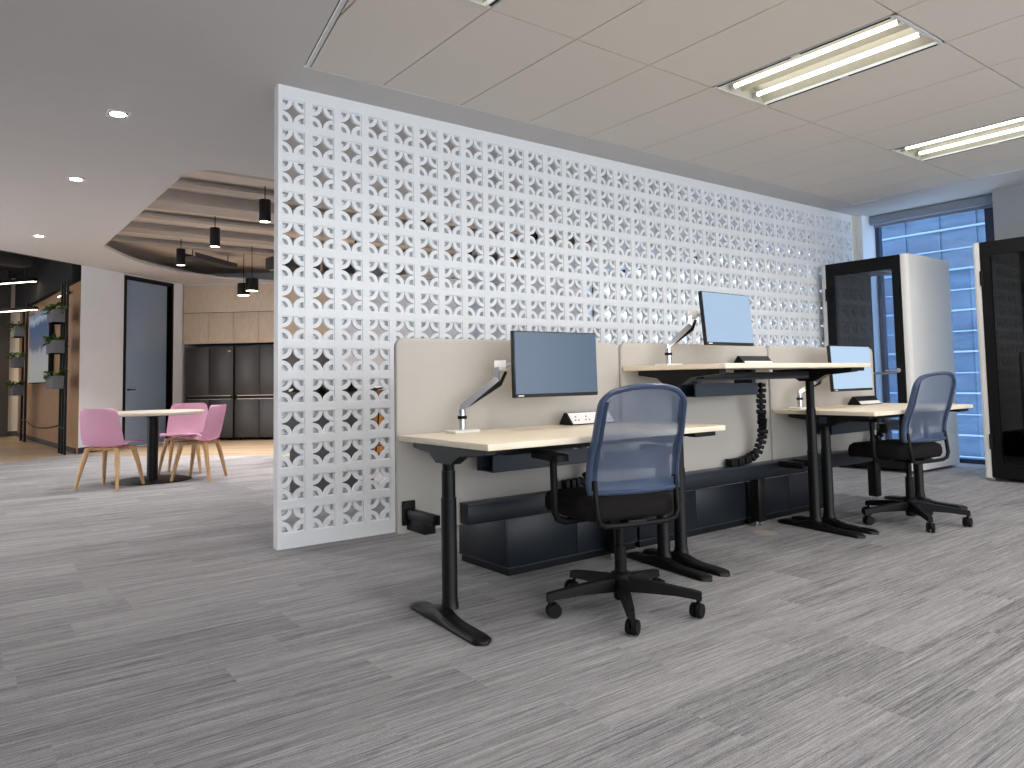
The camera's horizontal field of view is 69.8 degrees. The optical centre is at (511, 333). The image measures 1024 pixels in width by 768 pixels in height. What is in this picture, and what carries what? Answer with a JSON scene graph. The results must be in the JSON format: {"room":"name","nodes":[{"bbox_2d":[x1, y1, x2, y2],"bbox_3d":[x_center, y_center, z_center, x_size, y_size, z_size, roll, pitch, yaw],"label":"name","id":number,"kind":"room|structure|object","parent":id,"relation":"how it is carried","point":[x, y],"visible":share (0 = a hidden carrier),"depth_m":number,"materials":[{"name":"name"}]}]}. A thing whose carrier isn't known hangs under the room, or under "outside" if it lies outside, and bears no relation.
{"room":"open-plan office","nodes":[
{"label":"open-plan office","id":0,"kind":"room"},
{"bbox_2d":[0,277,10,436],"bbox_3d":[-11.258,0.500,16.186,0.260,3.500,0.400,2,-4,-37],"label":"wall","id":1,"kind":"structure","parent":0,"point":[5,289],"depth_m":16.05,"materials":[{"name":"paint"}]},
{"bbox_2d":[8,278,19,430],"bbox_3d":[-10.615,0.525,16.761,1.460,3.500,0.150,2,-4,-37],"label":"wall","id":2,"kind":"structure","parent":0,"point":[15,316],"depth_m":16.30,"materials":[{"name":"paint"}]},
{"bbox_2d":[0,251,38,277],"bbox_3d":[-9.798,-1.524,12.299,5.600,0.001,16.000,2,-4,-37],"label":"ceiling","id":3,"kind":"structure","parent":0,"point":[13,272],"depth_m":15.21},
{"bbox_2d":[0,270,7,279],"bbox_3d":[-10.755,-1.231,14.064,0.500,0.310,1.760,-5,-5,44],"label":"duct","id":4,"kind":"object","parent":3,"relation":"hanging from","point":[3,273],"visible":0.74,"depth_m":14.46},
{"bbox_2d":[0,252,33,267],"bbox_3d":[-9.075,-1.370,12.329,0.350,0.310,1.760,-3,-4,33],"label":"duct","id":5,"kind":"object","parent":3,"relation":"hanging from","point":[7,259],"visible":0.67,"depth_m":12.74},
{"bbox_2d":[0,268,36,283],"bbox_3d":[-10.591,-1.149,14.325,3.324,0.446,0.080,-2,-4,16],"label":"linear light","id":6,"kind":"object","parent":3,"relation":"hanging from","point":[26,280],"visible":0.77,"depth_m":13.93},
{"bbox_2d":[0,283,37,311],"bbox_3d":[-10.902,-0.865,14.771,3.664,0.946,0.081,-2,-4,19],"label":"linear light","id":7,"kind":"object","parent":3,"relation":"hanging from","point":[31,307],"visible":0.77,"depth_m":14.25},
{"bbox_2d":[15,258,80,311],"bbox_3d":[-8.841,-1.042,14.030,0.350,0.780,6.080,2,-5,-41],"label":"wall","id":8,"kind":"structure","parent":0,"point":[50,274],"depth_m":13.55,"materials":[{"name":"paint"}]},
{"bbox_2d":[17,281,80,453],"bbox_3d":[-8.755,0.704,13.934,0.250,2.720,6.133,2,-5,-41],"label":"wall","id":9,"kind":"structure","parent":0,"point":[42,403],"depth_m":12.86,"materials":[{"name":"wood"}]},
{"bbox_2d":[28,307,52,383],"bbox_3d":[-8.918,0.252,13.855,0.064,1.360,2.150,2,-5,-41],"label":"display","id":10,"kind":"object","parent":9,"relation":"attached to","point":[39,361],"visible":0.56,"depth_m":13.78,"materials":[{"name":"glass"}]},
{"bbox_2d":[16,432,75,453],"bbox_3d":[-8.850,2.019,13.782,0.020,0.080,6.080,2,-5,-41],"label":"baseboard","id":11,"kind":"structure","parent":9,"relation":"attached to","point":[38,440],"depth_m":13.31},
{"bbox_2d":[0,250,182,447],"bbox_3d":[-7.316,-0.076,9.742,0.120,3.700,8.702,-2,-4,13],"label":"wall","id":12,"kind":"structure","parent":0,"point":[102,290],"depth_m":12.10,"materials":[{"name":"paint"}]},
{"bbox_2d":[78,445,121,453],"bbox_3d":[-6.686,1.859,11.929,0.012,0.090,0.925,-2,-4,13],"label":"baseboard","id":13,"kind":"structure","parent":12,"relation":"attached to","point":[80,450],"depth_m":11.56,"materials":[{"name":"grey"}]},
{"bbox_2d":[122,275,173,445],"bbox_3d":[-6.494,0.497,13.075,0.159,2.945,1.235,-2,-4,13],"label":"door","id":14,"kind":"structure","parent":12,"relation":"in","point":[148,303],"depth_m":13.02,"materials":[{"name":"glass"}]},
{"bbox_2d":[0,436,289,463],"bbox_3d":[-6.096,1.961,12.936,12.450,0.001,18.000,2,-4,-37],"label":"floor","id":15,"kind":"structure","parent":0,"point":[12,449],"depth_m":12.05,"materials":[{"name":"brown wood"}]},
{"bbox_2d":[19,302,28,441],"bbox_3d":[-9.646,0.756,14.503,0.040,2.720,0.500,2,-5,-41],"label":"rack","id":16,"kind":"object","parent":15,"relation":"on","point":[24,339],"visible":0.93,"depth_m":14.37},
{"bbox_2d":[5,351,24,367],"bbox_3d":[-9.815,0.502,14.511,0.404,0.334,0.639,2,-5,-41],"label":"planter","id":17,"kind":"object","parent":16,"relation":"hanging from","point":[15,361],"visible":0.96,"depth_m":14.34,"materials":[{"name":"grey concrete"}]},
{"bbox_2d":[6,379,23,395],"bbox_3d":[-9.791,1.055,14.477,0.404,0.326,0.661,2,-5,-41],"label":"planter","id":18,"kind":"object","parent":16,"relation":"hanging from","point":[15,389],"visible":0.96,"depth_m":14.30,"materials":[{"name":"grey concrete"}]},
{"bbox_2d":[8,321,25,337],"bbox_3d":[-9.809,-0.091,14.538,0.371,0.321,0.641,1,-4,-31],"label":"planter","id":19,"kind":"object","parent":16,"relation":"hanging from","point":[17,331],"visible":0.95,"depth_m":14.37,"materials":[{"name":"grey concrete"}]},
{"bbox_2d":[25,419,57,428],"bbox_3d":[-8.372,1.617,12.968,0.047,0.119,3.422,2,-5,-41],"label":"cable","id":20,"kind":"object","parent":16,"relation":"hanging from","point":[25,419],"visible":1,"depth_m":12.68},
{"bbox_2d":[58,280,68,454],"bbox_3d":[-7.079,0.526,11.575,0.032,2.720,0.472,2,-5,-41],"label":"rack","id":21,"kind":"object","parent":15,"relation":"on","point":[62,413],"visible":0.87,"depth_m":11.51,"materials":[{"name":"metal"}]},
{"bbox_2d":[41,302,67,324],"bbox_3d":[-7.194,-0.326,11.544,0.422,0.321,0.713,2,-5,-41],"label":"planter","id":22,"kind":"object","parent":21,"relation":"hanging from","point":[56,315],"visible":0.98,"depth_m":11.39,"materials":[{"name":"grey concrete"}]},
{"bbox_2d":[42,334,70,353],"bbox_3d":[-7.155,0.148,11.511,0.417,0.329,0.701,2,-5,-41],"label":"planter","id":23,"kind":"object","parent":21,"relation":"hanging from","point":[53,345],"visible":0.94,"depth_m":11.36,"materials":[{"name":"grey concrete"}]},
{"bbox_2d":[43,369,70,388],"bbox_3d":[-7.137,0.706,11.493,0.381,0.312,0.620,2,-5,-41],"label":"planter","id":24,"kind":"object","parent":21,"relation":"hanging from","point":[52,382],"visible":0.97,"depth_m":11.32,"materials":[{"name":"grey concrete"}]},
{"bbox_2d":[185,347,235,439],"bbox_3d":[-5.700,1.152,14.193,0.955,1.750,0.682,-1,-4,5],"label":"fridge","id":25,"kind":"object","parent":15,"relation":"on","point":[209,371],"visible":0.69,"depth_m":13.87,"materials":[{"name":"black metal"}]},
{"bbox_2d":[235,346,284,439],"bbox_3d":[-4.723,1.129,14.112,0.955,1.750,0.682,-1,-4,5],"label":"fridge","id":26,"kind":"object","parent":15,"relation":"on","point":[254,365],"visible":0.73,"depth_m":13.78,"materials":[{"name":"black metal"}]},
{"bbox_2d":[285,351,328,426],"bbox_3d":[-3.747,1.107,14.031,0.955,1.750,0.682,-1,-4,5],"label":"fridge","id":27,"kind":"object","parent":15,"relation":"on","point":[291,359],"visible":0.02,"depth_m":13.72,"materials":[{"name":"black metal"}]},
{"bbox_2d":[342,279,456,386],"bbox_3d":[-2.062,0.483,13.918,2.400,2.920,0.660,-1,-4,5],"label":"tall cabinet","id":28,"kind":"object","parent":15,"relation":"on","point":[350,299],"visible":0.1,"depth_m":13.64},
{"bbox_2d":[181,269,200,440],"bbox_3d":[-6.296,0.196,14.358,0.141,3.700,0.784,-2,-4,8],"label":"wall","id":29,"kind":"structure","parent":0,"point":[183,398],"depth_m":14.00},
{"bbox_2d":[106,171,591,273],"bbox_3d":[-2.616,-1.493,11.805,8.300,0.100,11.400,2,-4,-37],"label":"ceiling slab","id":30,"kind":"structure","parent":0,"point":[166,256],"depth_m":11.37,"materials":[{"name":"wood"}]},
{"bbox_2d":[176,248,185,265],"bbox_3d":[-5.012,-1.238,11.102,0.128,0.408,0.128,2,-4,-37],"label":"pendant lamp","id":31,"kind":"object","parent":30,"relation":"hanging from","point":[180,252],"visible":1,"depth_m":11.05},
{"bbox_2d":[109,235,273,256],"bbox_3d":[-3.704,-1.340,12.417,5.600,0.090,0.200,2,-4,-37],"label":"ceiling beam","id":32,"kind":"structure","parent":30,"relation":"attached to","point":[117,238],"depth_m":11.36,"materials":[{"name":"wood"}]},
{"bbox_2d":[185,250,236,268],"bbox_3d":[-4.963,-1.271,12.092,0.232,0.215,1.200,-2,-4,10],"label":"cable tray","id":33,"kind":"object","parent":30,"relation":"hanging from","point":[198,257],"visible":0.82,"depth_m":12.01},
{"bbox_2d":[210,216,219,247],"bbox_3d":[-3.913,-1.348,9.662,0.128,0.408,0.128,2,-4,-37],"label":"pendant lamp","id":34,"kind":"object","parent":30,"relation":"hanging from","point":[214,231],"visible":1,"depth_m":9.61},
{"bbox_2d":[237,254,249,295],"bbox_3d":[-4.462,-1.009,12.197,0.200,0.748,0.200,2,-4,-37],"label":"pendant lamp","id":35,"kind":"object","parent":30,"relation":"hanging from","point":[241,291],"visible":0.88,"depth_m":12.10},
{"bbox_2d":[198,170,292,182],"bbox_3d":[-0.945,-1.615,8.746,5.600,0.100,0.260,2,-4,-37],"label":"ceiling beam","id":36,"kind":"structure","parent":30,"relation":"attached to","point":[210,171],"depth_m":7.47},
{"bbox_2d":[245,246,258,291],"bbox_3d":[-4.178,-1.050,11.787,0.200,0.728,0.200,2,-4,-37],"label":"pendant lamp","id":37,"kind":"object","parent":30,"relation":"hanging from","point":[251,284],"visible":1,"depth_m":11.69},
{"bbox_2d":[259,186,270,222],"bbox_3d":[-2.776,-1.458,8.241,0.128,0.408,0.128,2,-4,-37],"label":"pendant lamp","id":38,"kind":"object","parent":30,"relation":"hanging from","point":[264,204],"visible":1,"depth_m":8.19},
{"bbox_2d":[121,221,452,256],"bbox_3d":[-3.044,-1.397,11.538,5.600,0.110,0.260,2,-4,-37],"label":"ceiling beam","id":39,"kind":"structure","parent":30,"relation":"attached to","point":[133,226],"depth_m":10.38,"materials":[{"name":"wood"}]},
{"bbox_2d":[266,257,356,275],"bbox_3d":[-3.532,-1.205,13.100,1.600,0.230,0.540,2,-5,-43],"label":"air duct","id":40,"kind":"object","parent":30,"relation":"attached to","point":[291,265],"visible":0.27,"depth_m":12.74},
{"bbox_2d":[137,210,495,253],"bbox_3d":[-2.565,-1.466,10.901,5.600,0.070,0.170,2,-4,-37],"label":"ceiling beam","id":41,"kind":"structure","parent":30,"relation":"attached to","point":[144,214],"depth_m":9.82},
{"bbox_2d":[147,189,518,237],"bbox_3d":[-1.904,-1.493,10.021,5.600,0.150,0.440,2,-4,-37],"label":"ceiling beam","id":42,"kind":"structure","parent":30,"relation":"attached to","point":[175,200],"depth_m":8.67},
{"bbox_2d":[172,178,555,236],"bbox_3d":[-1.485,-1.576,9.465,5.600,0.070,0.170,2,-4,-37],"label":"ceiling beam","id":43,"kind":"structure","parent":30,"relation":"attached to","point":[181,182],"depth_m":8.19,"materials":[{"name":"wood"}]},
{"bbox_2d":[183,275,517,285],"bbox_3d":[-2.684,-0.991,14.091,7.200,0.043,0.720,-1,-4,5],"label":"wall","id":44,"kind":"structure","parent":0,"point":[473,279],"depth_m":13.95,"materials":[{"name":"paint"}]},
{"bbox_2d":[183,285,245,345],"bbox_3d":[-5.753,-0.345,14.280,0.984,1.110,0.660,-1,-4,5],"label":"upper cabinet","id":45,"kind":"object","parent":44,"relation":"attached to","point":[207,310],"visible":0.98,"depth_m":13.95,"materials":[{"name":"brown wood"}]},
{"bbox_2d":[233,284,283,344],"bbox_3d":[-4.771,-0.367,14.199,0.984,1.110,0.660,-1,-4,5],"label":"upper cabinet","id":46,"kind":"object","parent":44,"relation":"attached to","point":[253,315],"visible":0.71,"depth_m":13.88,"materials":[{"name":"brown wood"}]},
{"bbox_2d":[284,289,328,337],"bbox_3d":[-3.790,-0.390,14.117,0.984,1.110,0.660,-1,-4,5],"label":"upper cabinet","id":47,"kind":"object","parent":44,"relation":"attached to","point":[292,328],"visible":0.02,"depth_m":13.79,"materials":[{"name":"brown wood"}]},
{"bbox_2d":[104,242,591,281],"bbox_3d":[-2.703,-1.227,11.018,5.770,0.040,7.020,2,-4,-37],"label":"trim","id":48,"kind":"structure","parent":44,"relation":"attached to","point":[589,243],"depth_m":12.54,"materials":[{"name":"paint"}]},
{"bbox_2d":[201,268,531,347],"bbox_3d":[-2.913,0.142,14.463,6.630,3.700,0.120,-1,-4,5],"label":"wall","id":49,"kind":"structure","parent":0,"point":[266,276],"depth_m":14.55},
{"bbox_2d":[0,454,1023,767],"bbox_3d":[-0.323,1.371,5.257,12.450,0.001,17.750,2,-4,-37],"label":"floor","id":50,"kind":"structure","parent":0,"point":[157,625],"depth_m":2.86,"materials":[{"name":"carpet"}]},
{"bbox_2d":[73,408,144,490],"bbox_3d":[-4.148,1.177,7.572,0.500,0.821,0.524,-2,-4,9],"label":"shell chair","id":51,"kind":"object","parent":50,"relation":"on","point":[102,428],"visible":1,"depth_m":7.40,"materials":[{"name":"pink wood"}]},
{"bbox_2d":[111,409,204,485],"bbox_3d":[-3.968,1.236,8.098,1.050,0.757,1.050,2,-4,-37],"label":"round table","id":52,"kind":"object","parent":50,"relation":"on","point":[152,478],"visible":0.91,"depth_m":8.04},
{"bbox_2d":[158,403,207,474],"bbox_3d":[-3.936,1.252,8.823,0.500,0.821,0.524,0,-4,-9],"label":"shell chair","id":53,"kind":"object","parent":50,"relation":"on","point":[178,425],"visible":0.77,"depth_m":9.00,"materials":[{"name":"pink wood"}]},
{"bbox_2d":[169,404,227,481],"bbox_3d":[-3.459,1.200,8.142,0.524,0.821,0.500,-1,-4,0],"label":"shell chair","id":54,"kind":"object","parent":50,"relation":"on","point":[214,420],"visible":1,"depth_m":8.04,"materials":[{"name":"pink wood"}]},
{"bbox_2d":[287,383,299,399],"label":"planter","id":55,"kind":"object","parent":50,"relation":"on","point":[294,391],"depth_m":7.08,"materials":[{"name":"green plant"}]},
{"bbox_2d":[290,415,299,431],"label":"planter","id":56,"kind":"object","parent":50,"relation":"on","point":[293,422],"depth_m":7.03,"materials":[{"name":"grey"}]},
{"bbox_2d":[290,447,299,462],"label":"planter","id":57,"kind":"object","parent":50,"relation":"on","point":[293,454],"depth_m":7.01,"materials":[{"name":"grey concrete"}]},
{"bbox_2d":[290,479,299,491],"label":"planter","id":58,"kind":"object","parent":50,"relation":"on","point":[293,486],"depth_m":6.99,"materials":[{"name":"grey concrete"}]},
{"bbox_2d":[313,382,328,399],"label":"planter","id":59,"kind":"object","parent":50,"relation":"on","point":[322,390],"depth_m":6.99,"materials":[{"name":"green plant"}]},
{"bbox_2d":[313,413,328,430],"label":"planter","id":60,"kind":"object","parent":50,"relation":"on","point":[322,422],"depth_m":7.00,"materials":[{"name":"grey concrete"}]},
{"bbox_2d":[313,444,328,461],"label":"planter","id":61,"kind":"object","parent":50,"relation":"on","point":[322,452],"depth_m":6.99,"materials":[{"name":"grey concrete"}]},
{"bbox_2d":[313,476,328,491],"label":"planter","id":62,"kind":"object","parent":50,"relation":"on","point":[323,483],"depth_m":6.97,"materials":[{"name":"grey concrete"}]},
{"bbox_2d":[289,387,384,454],"bbox_3d":[-1.546,1.206,10.022,2.760,0.970,0.860,-1,-4,5],"label":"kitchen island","id":63,"kind":"object","parent":50,"relation":"on","point":[379,448],"visible":0.06,"depth_m":9.67,"materials":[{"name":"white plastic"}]},
{"bbox_2d":[342,383,356,396],"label":"planter","id":64,"kind":"object","parent":50,"relation":"on","point":[351,389],"depth_m":7.00,"materials":[{"name":"green plant"}]},
{"bbox_2d":[342,413,357,427],"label":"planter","id":65,"kind":"object","parent":50,"relation":"on","point":[351,419],"depth_m":6.98,"materials":[{"name":"grey concrete"}]},
{"bbox_2d":[342,442,357,458],"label":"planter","id":66,"kind":"object","parent":50,"relation":"on","point":[351,450],"depth_m":6.96,"materials":[{"name":"grey concrete"}]},
{"bbox_2d":[343,473,357,489],"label":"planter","id":67,"kind":"object","parent":50,"relation":"on","point":[351,481],"depth_m":6.94,"materials":[{"name":"grey concrete"}]},
{"bbox_2d":[459,512,637,575],"bbox_3d":[0.227,1.155,4.340,0.980,0.296,0.470,2,-4,-37],"label":"base cabinet","id":68,"kind":"object","parent":50,"relation":"on","point":[508,547],"visible":0.57,"depth_m":4.03,"materials":[{"name":"grey laminate"}]},
{"bbox_2d":[399,423,724,645],"bbox_3d":[0.279,0.863,3.591,1.546,0.779,0.738,2,-4,-37],"label":"desk","id":69,"kind":"object","parent":50,"relation":"on","point":[502,449],"visible":0.75,"depth_m":3.26,"materials":[{"name":"brown wood"}]},
{"bbox_2d":[445,360,510,433],"bbox_3d":[-0.094,0.308,3.659,0.496,0.351,0.121,1,-4,-28],"label":"monitor arm","id":70,"kind":"object","parent":69,"relation":"attached to","point":[496,382],"visible":0.92,"depth_m":3.61,"materials":[{"name":"silver metal"}]},
{"bbox_2d":[510,330,597,397],"bbox_3d":[0.220,0.156,3.768,0.555,0.331,0.054,2,-4,-37],"label":"monitor","id":71,"kind":"object","parent":70,"relation":"attached to","point":[543,364],"visible":1,"depth_m":3.73,"materials":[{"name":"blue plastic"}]},
{"bbox_2d":[477,448,588,472],"bbox_3d":[0.121,0.640,3.760,0.630,0.077,0.140,2,-4,-37],"label":"basket","id":72,"kind":"object","parent":69,"relation":"on","point":[515,461],"depth_m":3.64,"materials":[{"name":"black metal"}]},
{"bbox_2d":[559,411,595,424],"bbox_3d":[0.423,0.467,4.088,0.330,0.066,0.110,2,-4,-37],"label":"power outlet","id":73,"kind":"object","parent":69,"relation":"on","point":[573,418],"visible":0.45,"depth_m":4.01,"materials":[{"name":"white plastic"}]},
{"bbox_2d":[273,84,853,549],"bbox_3d":[1.333,-0.051,6.815,7.105,2.974,0.075,2,-4,-37],"label":"screen","id":74,"kind":"object","parent":50,"relation":"on","point":[307,282],"visible":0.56,"depth_m":5.51,"materials":[{"name":"white"}]},
{"bbox_2d":[531,383,704,635],"bbox_3d":[0.472,0.729,3.313,0.690,1.009,0.684,1,-4,-24],"label":"office chair","id":75,"kind":"object","parent":50,"relation":"on","point":[633,459],"visible":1,"depth_m":3.16,"materials":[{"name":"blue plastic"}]},
{"bbox_2d":[402,450,881,558],"bbox_3d":[1.352,1.070,4.691,4.484,0.470,0.260,2,-4,-37],"label":"cable tray","id":76,"kind":"object","parent":50,"relation":"on","point":[528,504],"visible":0.64,"depth_m":4.64,"materials":[{"name":"black metal"}]},
{"bbox_2d":[394,338,618,533],"bbox_3d":[0.038,0.500,3.941,1.494,0.930,0.046,2,-4,-37],"label":"panel","id":77,"kind":"object","parent":76,"relation":"attached to","point":[433,377],"visible":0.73,"depth_m":3.70,"materials":[{"name":"fabric"}]},
{"bbox_2d":[561,472,585,488],"bbox_3d":[0.385,0.753,4.048,0.234,0.195,0.108,-1,-4,-4],"label":"guide","id":78,"kind":"object","parent":76,"relation":"on","point":[575,482],"visible":0.41,"depth_m":4.02,"materials":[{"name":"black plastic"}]},
{"bbox_2d":[618,343,770,471],"bbox_3d":[1.245,0.535,4.845,1.494,0.930,0.046,2,-4,-37],"label":"panel","id":79,"kind":"object","parent":76,"relation":"attached to","point":[738,414],"visible":0.47,"depth_m":4.88,"materials":[{"name":"fabric"}]},
{"bbox_2d":[725,382,767,466],"bbox_3d":[1.586,0.610,4.977,0.352,0.555,0.139,0,-4,-17],"label":"guide","id":80,"kind":"object","parent":76,"relation":"on","point":[762,431],"visible":0.98,"depth_m":4.97,"materials":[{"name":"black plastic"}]},
{"bbox_2d":[766,346,875,459],"bbox_3d":[2.451,0.571,5.749,1.494,0.930,0.046,2,-4,-37],"label":"panel","id":81,"kind":"object","parent":76,"relation":"attached to","point":[788,435],"visible":0.41,"depth_m":5.48,"materials":[{"name":"fabric"}]},
{"bbox_2d":[864,424,886,441],"bbox_3d":[2.930,0.827,5.949,0.234,0.196,0.108,-1,-4,-4],"label":"guide","id":82,"kind":"object","parent":76,"relation":"on","point":[882,428],"visible":0.48,"depth_m":5.94,"materials":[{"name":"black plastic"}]},
{"bbox_2d":[635,482,746,547],"bbox_3d":[1.059,1.179,4.963,1.070,0.296,0.470,2,-4,-37],"label":"base cabinet","id":83,"kind":"object","parent":50,"relation":"on","point":[715,508],"visible":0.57,"depth_m":4.86,"materials":[{"name":"grey laminate"}]},
{"bbox_2d":[623,363,870,576],"bbox_3d":[1.493,0.740,4.513,1.530,1.098,0.738,2,-4,-37],"label":"desk","id":84,"kind":"object","parent":50,"relation":"on","point":[688,378],"visible":0.87,"depth_m":4.49,"materials":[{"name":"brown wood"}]},
{"bbox_2d":[655,310,700,364],"bbox_3d":[1.069,0.026,4.563,0.407,0.347,0.121,1,-4,-28],"label":"monitor arm","id":85,"kind":"object","parent":84,"relation":"attached to","point":[694,314],"visible":0.76,"depth_m":4.54,"materials":[{"name":"white metal"}]},
{"bbox_2d":[698,291,753,345],"bbox_3d":[1.360,-0.091,4.654,0.515,0.334,0.068,2,-5,-40],"label":"monitor","id":86,"kind":"object","parent":85,"relation":"attached to","point":[725,318],"visible":1,"depth_m":4.62,"materials":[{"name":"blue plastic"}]},
{"bbox_2d":[681,383,757,396],"bbox_3d":[1.321,0.357,4.684,0.630,0.077,0.140,2,-4,-37],"label":"basket","id":87,"kind":"object","parent":84,"relation":"on","point":[692,389],"depth_m":4.61,"materials":[{"name":"black metal"}]},
{"bbox_2d":[734,356,772,362],"bbox_3d":[1.661,0.185,5.041,0.330,0.066,0.110,2,-4,-37],"label":"block","id":88,"kind":"object","parent":84,"relation":"on","point":[739,359],"visible":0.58,"depth_m":5.00,"materials":[{"name":"black plastic"}]},
{"bbox_2d":[753,530,776,534],"bbox_3d":[1.661,1.305,4.814,0.152,0.004,0.152,2,-4,-37],"label":"grommet","id":89,"kind":"object","parent":50,"relation":"on","point":[759,532],"visible":1,"depth_m":4.81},
{"bbox_2d":[744,469,822,523],"bbox_3d":[1.907,1.204,5.599,1.020,0.296,0.470,2,-4,-37],"label":"base cabinet","id":90,"kind":"object","parent":50,"relation":"on","point":[788,494],"visible":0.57,"depth_m":5.38,"materials":[{"name":"grey laminate"}]},
{"bbox_2d":[773,403,972,534],"bbox_3d":[2.707,0.932,5.411,1.510,0.783,0.738,2,-4,-37],"label":"desk","id":91,"kind":"object","parent":50,"relation":"on","point":[830,420],"visible":0.75,"depth_m":5.08,"materials":[{"name":"brown wood"}]},
{"bbox_2d":[788,368,821,408],"bbox_3d":[2.219,0.396,5.392,0.457,0.302,0.122,1,-4,-27],"label":"monitor arm","id":92,"kind":"object","parent":91,"relation":"attached to","point":[799,398],"visible":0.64,"depth_m":5.31,"materials":[{"name":"white metal"}]},
{"bbox_2d":[826,345,872,391],"bbox_3d":[2.531,0.260,5.503,0.560,0.338,0.060,2,-4,-37],"label":"monitor","id":93,"kind":"object","parent":92,"relation":"attached to","point":[860,380],"visible":0.91,"depth_m":5.47,"materials":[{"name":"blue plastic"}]},
{"bbox_2d":[816,421,875,434],"bbox_3d":[2.533,0.707,5.569,0.630,0.077,0.140,2,-4,-37],"label":"basket","id":94,"kind":"object","parent":91,"relation":"on","point":[852,426],"depth_m":5.48,"materials":[{"name":"black metal"}]},
{"bbox_2d":[848,396,881,404],"bbox_3d":[2.835,0.534,5.896,0.330,0.066,0.110,2,-4,-37],"label":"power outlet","id":95,"kind":"object","parent":91,"relation":"on","point":[857,400],"visible":1,"depth_m":5.83,"materials":[{"name":"black plastic"}]},
{"bbox_2d":[821,253,959,470],"bbox_3d":[4.186,0.337,8.184,1.034,2.270,0.965,2,-4,-37],"label":"pod","id":96,"kind":"object","parent":50,"relation":"on","point":[920,284],"visible":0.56,"depth_m":7.93,"materials":[{"name":"fabric"}]},
{"bbox_2d":[873,372,896,374],"bbox_3d":[4.386,0.445,8.325,0.420,0.025,0.725,2,-4,-37],"label":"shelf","id":97,"kind":"object","parent":96,"relation":"attached to","point":[874,373],"depth_m":8.24,"materials":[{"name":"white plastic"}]},
{"bbox_2d":[848,371,972,532],"bbox_3d":[2.746,0.786,5.119,0.705,1.039,0.676,1,-4,-29],"label":"office chair","id":98,"kind":"object","parent":50,"relation":"on","point":[924,422],"visible":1,"depth_m":4.95,"materials":[{"name":"black plastic"}]},
{"bbox_2d":[973,236,1023,479],"bbox_3d":[5.185,0.235,6.855,1.034,2.270,1.155,2,-4,-37],"label":"pod","id":99,"kind":"object","parent":50,"relation":"on","point":[998,264],"visible":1,"depth_m":6.88,"materials":[{"name":"fabric"}]},
{"bbox_2d":[0,0,1023,283],"bbox_3d":[-1.072,-1.528,6.369,12.450,0.001,20.070,2,-4,-37],"label":"ceiling","id":100,"kind":"structure","parent":0,"point":[197,80],"depth_m":5.33,"materials":[{"name":"paint"}]},
{"bbox_2d":[66,176,85,181],"bbox_3d":[-4.069,-1.442,6.843,0.150,0.014,0.150,2,-4,-37],"label":"recessed light","id":101,"kind":"object","parent":100,"relation":"in","point":[70,178],"visible":1,"depth_m":6.82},
{"bbox_2d":[104,109,131,119],"bbox_3d":[-2.812,-1.565,5.232,0.150,0.014,0.150,2,-4,-37],"label":"recessed light","id":102,"kind":"object","parent":100,"relation":"in","point":[110,112],"visible":1,"depth_m":5.22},
{"bbox_2d":[306,0,346,66],"bbox_3d":[0.753,-1.928,0.613,0.024,0.012,8.781,1,-4,-27],"label":"trim","id":103,"kind":"structure","parent":100,"relation":"attached to","point":[341,4],"depth_m":4.07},
{"bbox_2d":[303,65,853,203],"bbox_3d":[1.326,-1.569,6.461,6.519,0.013,0.011,2,-4,-37],"label":"trim","id":104,"kind":"structure","parent":100,"relation":"attached to","point":[304,65],"depth_m":5.55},
{"bbox_2d":[305,0,896,64],"bbox_3d":[3.334,-1.858,2.563,8.014,0.001,8.671,2,-4,-37],"label":"grid","id":105,"kind":"object","parent":100,"relation":"attached to","point":[339,0],"visible":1,"depth_m":4.08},
{"bbox_2d":[464,0,500,8],"bbox_3d":[0.004,-1.795,3.180,0.596,0.106,1.209,2,-4,-37],"label":"ceiling light","id":106,"kind":"object","parent":105,"relation":"attached to","point":[488,4],"visible":1,"depth_m":3.78,"materials":[{"name":"metal"}]},
{"bbox_2d":[311,0,1023,203],"bbox_3d":[3.350,-1.851,2.578,7.941,0.012,8.637,2,-4,-37],"label":"ceiling tiles","id":107,"kind":"structure","parent":105,"relation":"attached to","point":[636,74],"depth_m":4.72,"materials":[{"name":"tile"}]},
{"bbox_2d":[712,12,943,105],"bbox_3d":[1.951,-1.738,4.640,0.596,0.106,1.209,2,-4,-37],"label":"ceiling light","id":108,"kind":"object","parent":105,"relation":"attached to","point":[892,37],"visible":0.87,"depth_m":4.64,"materials":[{"name":"metal"}]},
{"bbox_2d":[890,115,1023,161],"bbox_3d":[3.898,-1.681,6.099,0.596,0.106,1.209,2,-4,-37],"label":"ceiling light","id":109,"kind":"object","parent":105,"relation":"attached to","point":[1010,129],"visible":0.95,"depth_m":6.26,"materials":[{"name":"metal"}]},
{"bbox_2d":[531,199,884,439],"bbox_3d":[2.441,-0.122,11.792,0.440,3.700,6.820,2,-4,-37],"label":"wall","id":110,"kind":"structure","parent":0,"point":[866,244],"depth_m":9.07,"materials":[{"name":"paint"}]},
{"bbox_2d":[845,215,857,260],"bbox_3d":[4.201,0.034,8.992,0.094,2.976,0.120,2,-4,-37],"label":"wall pier","id":111,"kind":"object","parent":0,"point":[854,234],"visible":0.14,"depth_m":9.02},
{"bbox_2d":[992,172,1023,239],"bbox_3d":[7.595,-0.583,4.935,0.440,3.576,7.500,2,-4,-37],"label":"wall","id":112,"kind":"structure","parent":0,"point":[1008,202],"depth_m":7.74,"materials":[{"name":"paint"}]},
{"bbox_2d":[875,178,994,464],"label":"window","id":113,"kind":"structure","parent":112,"relation":"in","point":[988,212],"depth_m":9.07,"materials":[{"name":"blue glass"}]},
{"bbox_2d":[869,194,992,227],"bbox_3d":[4.912,-1.426,8.579,0.120,0.132,1.422,2,-4,-37],"label":"roller blind","id":114,"kind":"object","parent":113,"relation":"attached to","point":[981,202],"visible":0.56,"depth_m":8.53,"materials":[{"name":"fabric"}]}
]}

